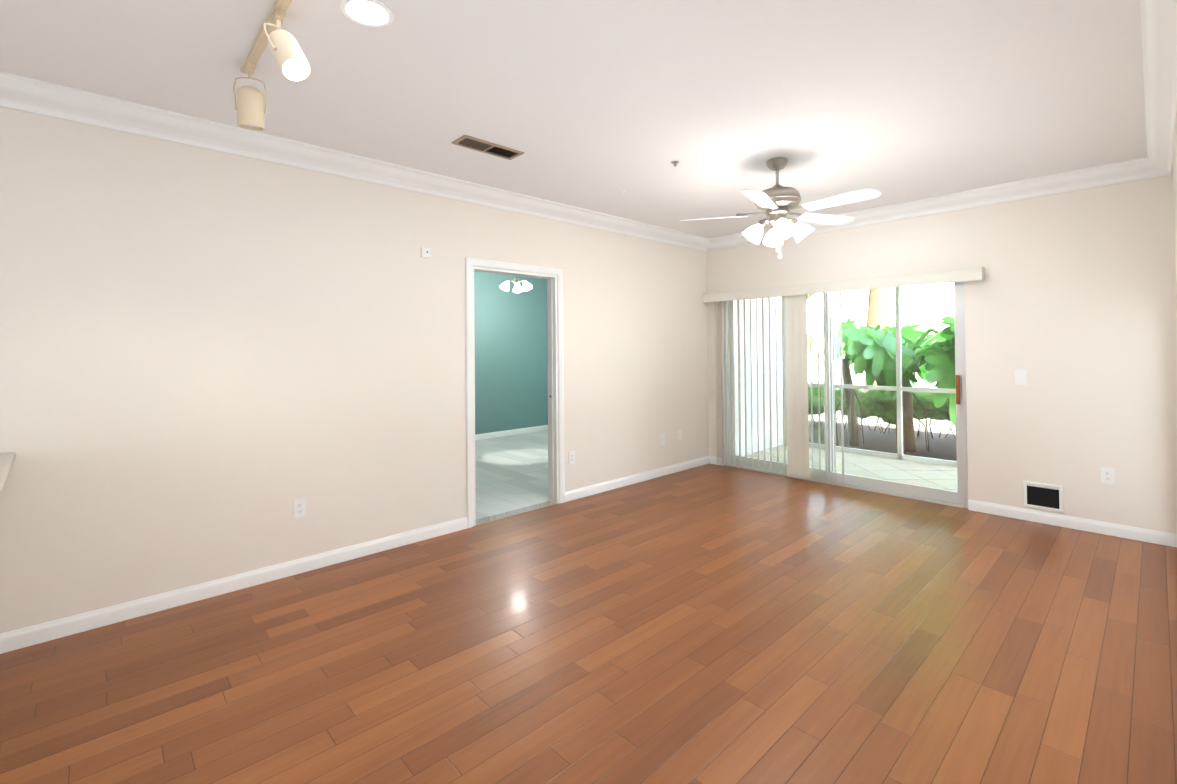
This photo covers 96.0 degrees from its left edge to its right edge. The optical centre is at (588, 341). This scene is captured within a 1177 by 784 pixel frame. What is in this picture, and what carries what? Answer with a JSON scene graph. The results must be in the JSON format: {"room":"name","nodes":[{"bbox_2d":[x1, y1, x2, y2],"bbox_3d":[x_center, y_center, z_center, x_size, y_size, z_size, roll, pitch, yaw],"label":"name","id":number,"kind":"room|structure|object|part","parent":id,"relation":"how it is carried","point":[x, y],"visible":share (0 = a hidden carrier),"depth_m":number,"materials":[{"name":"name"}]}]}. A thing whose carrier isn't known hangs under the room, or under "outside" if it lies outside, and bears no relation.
{"room":"empty living room","nodes":[
{"label":"empty living room","id":0,"kind":"room"},
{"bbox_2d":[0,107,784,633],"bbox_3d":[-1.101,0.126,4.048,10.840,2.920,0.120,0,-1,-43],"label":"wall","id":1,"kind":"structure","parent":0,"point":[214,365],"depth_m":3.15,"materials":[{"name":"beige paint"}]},
{"bbox_2d":[0,517,467,653],"bbox_3d":[-2.928,1.387,2.226,5.448,0.086,0.015,0,-1,-43],"label":"baseboard","id":2,"kind":"structure","parent":1,"relation":"attached to","point":[44,632],"depth_m":2.95,"materials":[{"name":"white wood"}]},
{"bbox_2d":[293,498,305,518],"bbox_3d":[-1.795,1.033,3.294,0.072,0.116,0.008,0,-1,-43],"label":"electrical outlet","id":3,"kind":"object","parent":1,"relation":"attached to","point":[299,508],"visible":1,"depth_m":3.29,"materials":[{"name":"white plastic"}]},
{"bbox_2d":[0,71,707,250],"bbox_3d":[-1.726,-1.155,3.329,8.700,0.124,0.118,0,-1,-43],"label":"crown molding","id":4,"kind":"structure","parent":1,"relation":"attached to","point":[17,92],"depth_m":3.19,"materials":[{"name":"white wood"}]},
{"bbox_2d":[421,247,430,257],"bbox_3d":[-1.193,-0.655,3.885,0.070,0.070,0.016,0,-1,-43],"label":"thermostat","id":5,"kind":"object","parent":1,"relation":"attached to","point":[425,252],"visible":1,"depth_m":3.88,"materials":[{"name":"white plastic"}]},
{"bbox_2d":[465,257,564,527],"bbox_3d":[-0.631,0.392,4.482,0.984,2.092,0.156,0,-1,-43],"label":"door frame","id":6,"kind":"structure","parent":1,"relation":"attached to","point":[470,263],"depth_m":4.52,"materials":[{"name":"white wood"}]},
{"bbox_2d":[549,279,553,501],"bbox_3d":[-0.334,0.430,4.758,0.012,1.997,0.038,0,-1,-43],"label":"door","id":7,"kind":"structure","parent":1,"relation":"in","point":[551,394],"depth_m":4.75,"materials":[{"name":"white wood"}]},
{"bbox_2d":[569,451,574,463],"bbox_3d":[-0.150,1.053,4.829,0.072,0.116,0.008,0,-1,-43],"label":"electrical outlet","id":8,"kind":"object","parent":1,"relation":"attached to","point":[571,457],"visible":1,"depth_m":4.83,"materials":[{"name":"white plastic"}]},
{"bbox_2d":[565,456,723,501],"bbox_3d":[0.674,1.395,5.463,2.268,0.086,0.198,0,-1,-43],"label":"baseboard","id":9,"kind":"structure","parent":1,"relation":"attached to","point":[612,484],"depth_m":5.42,"materials":[{"name":"white wood"}]},
{"bbox_2d":[660,434,664,444],"bbox_3d":[0.800,1.050,5.716,0.072,0.116,0.008,0,-1,-43],"label":"electrical outlet","id":10,"kind":"object","parent":1,"relation":"attached to","point":[662,439],"visible":1,"depth_m":5.71,"materials":[{"name":"white plastic"}]},
{"bbox_2d":[677,430,681,440],"bbox_3d":[1.019,1.041,5.921,0.072,0.116,0.008,0,-1,-43],"label":"electrical outlet","id":11,"kind":"object","parent":1,"relation":"attached to","point":[679,434],"visible":1,"depth_m":5.92,"materials":[{"name":"white plastic"}]},
{"bbox_2d":[474,271,547,433],"bbox_3d":[-2.412,0.195,7.503,6.040,2.710,0.120,0,-1,-43],"label":"wall","id":12,"kind":"structure","parent":0,"point":[511,382],"depth_m":8.49,"materials":[{"name":"teal paint"}]},
{"bbox_2d":[475,425,547,439],"bbox_3d":[-2.354,1.446,7.438,5.800,0.086,0.015,0,-1,-43],"label":"baseboard","id":13,"kind":"structure","parent":12,"relation":"attached to","point":[509,432],"depth_m":8.45,"materials":[{"name":"white wood"}]},
{"bbox_2d":[475,430,549,524],"bbox_3d":[-1.233,1.494,6.237,5.800,0.060,3.300,0,-1,-43],"label":"floor","id":14,"kind":"structure","parent":0,"point":[511,475],"depth_m":5.78,"materials":[{"name":"laminate"}]},
{"bbox_2d":[0,0,1146,237],"bbox_3d":[-0.458,-1.304,2.030,9.020,0.120,3.990,0,-1,-43],"label":"ceiling","id":15,"kind":"structure","parent":0,"point":[592,104],"depth_m":2.57,"materials":[{"name":"white paint"}]},
{"bbox_2d":[241,0,291,72],"bbox_3d":[-1.006,-1.231,1.810,0.040,0.022,1.578,0,-1,-43],"label":"track light","id":16,"kind":"object","parent":15,"relation":"in","point":[257,49],"visible":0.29,"depth_m":2.12,"materials":[{"name":"beige metal"}]},
{"bbox_2d":[233,62,266,130],"bbox_3d":[-1.491,-1.075,2.332,0.122,0.268,0.115,0,-1,-43],"label":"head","id":17,"kind":"object","parent":16,"relation":"attached to","point":[249,108],"visible":1,"depth_m":2.30},
{"bbox_2d":[264,8,310,81],"bbox_3d":[-1.103,-1.087,1.936,0.140,0.260,0.171,0,-1,-43],"label":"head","id":18,"kind":"object","parent":16,"relation":"attached to","point":[289,56],"visible":1,"depth_m":1.91},
{"bbox_2d":[340,0,393,27],"bbox_3d":[-0.831,-1.237,1.989,0.188,0.008,0.188,0,-1,-43],"label":"recessed light","id":19,"kind":"object","parent":15,"relation":"in","point":[370,13],"visible":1,"depth_m":1.99,"materials":[{"name":"white"}]},
{"bbox_2d":[452,135,523,159],"bbox_3d":[-0.628,-1.223,3.340,0.430,0.013,0.160,0,-1,-43],"label":"ceiling vent","id":20,"kind":"object","parent":15,"relation":"in","point":[481,145],"visible":1,"depth_m":3.32,"materials":[{"name":"beige"}]},
{"bbox_2d":[670,161,678,166],"bbox_3d":[0.591,-1.220,3.631,0.060,0.028,0.060,0,-1,-43],"label":"sprinkler","id":21,"kind":"object","parent":15,"relation":"attached to","point":[674,163],"visible":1,"depth_m":3.62,"materials":[{"name":"silver metal"}]},
{"bbox_2d":[680,157,881,246],"bbox_3d":[1.315,-0.957,3.584,1.269,0.566,1.238,0,-1,-43],"label":"fan","id":22,"kind":"object","parent":15,"relation":"hanging from","point":[762,199],"depth_m":3.54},
{"bbox_3d":[1.294,-1.004,3.626,0.300,0.472,0.300,0,-1,-43],"label":"fan body","id":23,"kind":"part","parent":22,"relation":"part of","materials":[{"name":"silver metal"}]},
{"bbox_3d":[1.296,-0.760,3.623,0.382,0.172,0.382,0,-1,-36],"label":"fan shade","id":24,"kind":"part","parent":22,"relation":"part of","materials":[{"name":"white glass"}]},
{"bbox_2d":[0,463,1176,783],"bbox_3d":[-0.453,1.436,1.980,8.730,0.060,3.750,0,-1,-43],"label":"floor","id":25,"kind":"structure","parent":0,"point":[714,625],"depth_m":2.34,"materials":[{"name":"brown wood"}]},
{"bbox_3d":[-2.326,0.975,1.353,0.455,0.878,2.117,0,-1,-43],"label":"countertop","id":26,"kind":"structure","parent":25,"relation":"on","visible":0},
{"bbox_2d":[0,452,15,493],"bbox_3d":[-2.143,0.514,1.389,0.849,0.042,2.327,0,-1,-43],"label":"countertop","id":27,"kind":"structure","parent":26,"relation":"on","point":[7,459],"depth_m":2.19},
{"bbox_2d":[707,174,1176,533],"bbox_3d":[2.818,0.118,4.979,0.200,2.710,3.870,0,-1,-43],"label":"wall","id":28,"kind":"structure","parent":0,"point":[1070,304],"depth_m":4.04,"materials":[{"name":"beige paint"}]},
{"bbox_2d":[703,266,984,302],"bbox_3d":[2.308,-0.538,5.308,0.097,0.110,2.688,0,-1,-43],"label":"valance","id":29,"kind":"object","parent":28,"relation":"attached to","point":[943,276],"visible":0.94,"depth_m":5.00,"materials":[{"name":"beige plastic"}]},
{"bbox_2d":[723,282,967,507],"bbox_3d":[2.435,0.417,5.374,0.140,2.030,2.360,0,-1,-43],"label":"door frame","id":30,"kind":"structure","parent":28,"relation":"attached to","point":[965,457],"depth_m":4.98,"materials":[{"name":"white metal"}]},
{"bbox_2d":[729,282,963,503],"bbox_3d":[2.414,0.416,5.355,0.138,1.951,2.290,0,-1,-43],"label":"door","id":31,"kind":"structure","parent":28,"relation":"in","point":[928,491],"depth_m":5.05,"materials":[{"name":"clear glass"}]},
{"bbox_3d":[3.148,0.405,4.508,0.055,0.250,0.022,0,-1,-43],"label":"sliding door handle","id":32,"kind":"part","parent":31,"relation":"part of","materials":[{"name":"brown wood"}]},
{"bbox_3d":[3.164,0.405,4.524,0.020,0.270,0.034,0,-1,-43],"label":"sliding door handle","id":33,"kind":"part","parent":31,"relation":"part of","materials":[{"name":"brown wood"}]},
{"bbox_2d":[708,157,1143,250],"bbox_3d":[2.650,-1.174,4.930,0.118,0.124,3.510,0,-1,-43],"label":"crown molding","id":34,"kind":"structure","parent":28,"relation":"attached to","point":[1129,170],"depth_m":4.30,"materials":[{"name":"white wood"}]},
{"bbox_2d":[1015,370,1026,384],"bbox_3d":[3.414,0.279,4.184,0.013,0.116,0.072,0,-1,-43],"label":"light switch","id":35,"kind":"object","parent":28,"relation":"attached to","point":[1020,377],"visible":1,"depth_m":4.18,"materials":[{"name":"white plastic"}]},
{"bbox_2d":[1023,481,1063,512],"bbox_3d":[3.504,1.192,4.085,0.012,0.200,0.235,0,-1,-43],"label":"air vent","id":36,"kind":"object","parent":28,"relation":"attached to","point":[1048,497],"depth_m":4.08,"materials":[{"name":"white plastic"}]},
{"bbox_2d":[968,499,1175,546],"bbox_3d":[3.573,1.352,4.008,0.015,0.086,1.158,0,-1,-43],"label":"baseboard","id":37,"kind":"structure","parent":28,"relation":"attached to","point":[1134,533],"depth_m":3.94,"materials":[{"name":"white wood"}]},
{"bbox_2d":[1100,467,1114,484],"bbox_3d":[3.749,0.966,3.826,0.008,0.116,0.072,0,-1,-43],"label":"electrical outlet","id":38,"kind":"object","parent":28,"relation":"attached to","point":[1107,475],"visible":1,"depth_m":3.82,"materials":[{"name":"white plastic"}]},
{"bbox_2d":[1173,143,1176,319],"bbox_3d":[0.801,0.082,0.530,8.820,2.710,0.120,0,-1,-43],"label":"wall","id":39,"kind":"structure","parent":0,"point":[1175,193],"depth_m":3.38,"materials":[{"name":"beige paint"}]},
{"bbox_2d":[1140,0,1176,178],"bbox_3d":[0.753,-1.209,0.674,8.700,0.124,0.118,0,-1,-43],"label":"crown molding","id":40,"kind":"structure","parent":39,"relation":"attached to","point":[1158,48],"depth_m":2.46,"materials":[{"name":"white wood"}]},
{"bbox_2d":[1172,533,1176,546],"bbox_3d":[0.810,1.335,0.605,8.700,0.086,0.015,0,-1,-43],"label":"baseboard","id":41,"kind":"structure","parent":39,"relation":"attached to","point":[1174,536],"depth_m":3.58,"materials":[{"name":"white wood"}]},
{"bbox_3d":[-1.298,-1.244,6.314,6.040,0.120,3.420,0,-1,-43],"label":"ceiling","id":42,"kind":"structure","parent":0,"visible":0},
{"bbox_2d":[500,276,531,292],"bbox_3d":[-1.004,-0.934,7.274,0.424,0.483,0.439,0,-1,-43],"label":"pendant light","id":43,"kind":"object","parent":42,"relation":"hanging from","point":[527,286],"visible":0.81,"depth_m":7.25,"materials":[{"name":"white glass"}]},
{"label":"outside","id":44,"kind":"structure","parent":0,"visible":0},
{"bbox_2d":[808,354,955,433],"bbox_3d":[39.703,1.744,42.032,104.300,0.100,120.000,0,-1,-43],"label":"ground","id":45,"kind":"structure","parent":44,"point":[854,380],"depth_m":20.78,"materials":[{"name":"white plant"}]},
{"bbox_2d":[807,328,844,354],"bbox_3d":[25.392,0.294,54.468,7.783,3.503,10.081,0,-1,-43],"label":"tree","id":46,"kind":"object","parent":45,"relation":"on","point":[835,330],"depth_m":53.52,"materials":[{"name":"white plant"}]},
{"bbox_2d":[863,288,890,391],"bbox_3d":[6.553,-5.104,12.462,14.537,13.514,13.586,0,-1,-43],"label":"tree","id":47,"kind":"object","parent":45,"relation":"on","point":[877,299],"depth_m":12.92,"materials":[{"name":"brown plant"}]},
{"bbox_2d":[809,420,956,460],"bbox_3d":[5.633,1.545,7.147,3.320,0.039,10.500,0,-1,-43],"label":"ground","id":48,"kind":"structure","parent":45,"relation":"on","point":[921,451],"depth_m":8.27,"materials":[{"name":"brown"}]},
{"bbox_2d":[835,322,925,447],"bbox_3d":[4.416,0.629,7.834,2.088,1.835,1.337,0,-1,-43],"label":"philodendron","id":49,"kind":"object","parent":48,"relation":"on","point":[871,359],"depth_m":7.27,"materials":[{"name":"green plant"}]},
{"bbox_2d":[808,387,956,441],"bbox_3d":[6.347,1.101,7.641,0.955,0.858,10.451,0,-1,-43],"label":"hedge","id":50,"kind":"object","parent":48,"relation":"on","point":[932,413],"depth_m":8.83,"materials":[{"name":"green plant"}]},
{"bbox_2d":[834,314,955,451],"bbox_3d":[5.032,0.567,7.646,2.786,1.947,2.634,0,-1,-43],"label":"philodendron","id":51,"kind":"object","parent":48,"relation":"on","point":[925,377],"depth_m":7.40,"materials":[{"name":"green plant"}]},
{"bbox_2d":[888,331,954,405],"bbox_3d":[5.481,0.605,6.600,2.110,1.834,2.836,0,-1,-43],"label":"philodendron","id":52,"kind":"object","parent":48,"relation":"on","point":[921,356],"depth_m":7.19,"materials":[{"name":"green plant"}]},
{"bbox_3d":[2.308,-0.564,5.308,0.040,0.041,2.648,0,-1,-43],"label":"frame","id":53,"kind":"object","parent":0,"visible":0},
{"bbox_2d":[715,292,843,484],"bbox_3d":[1.974,0.432,5.662,0.079,1.935,1.469,0,-1,-43],"label":"vertical blind","id":54,"kind":"object","parent":53,"relation":"hanging from","point":[797,388],"visible":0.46,"depth_m":5.50,"materials":[{"name":"beige plastic"}]},
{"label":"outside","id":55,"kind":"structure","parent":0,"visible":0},
{"bbox_2d":[747,445,956,491],"bbox_3d":[4.004,1.488,5.148,1.770,0.115,5.200,0,-1,-43],"label":"floor","id":56,"kind":"structure","parent":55,"point":[888,467],"depth_m":6.07,"materials":[{"name":"tile"}]},
{"bbox_2d":[783,284,956,466],"bbox_3d":[4.603,0.145,5.734,0.050,2.575,5.200,0,-1,-43],"label":"screen frame","id":57,"kind":"object","parent":56,"relation":"on","point":[898,388],"depth_m":6.55,"materials":[{"name":"white metal"}]}
]}

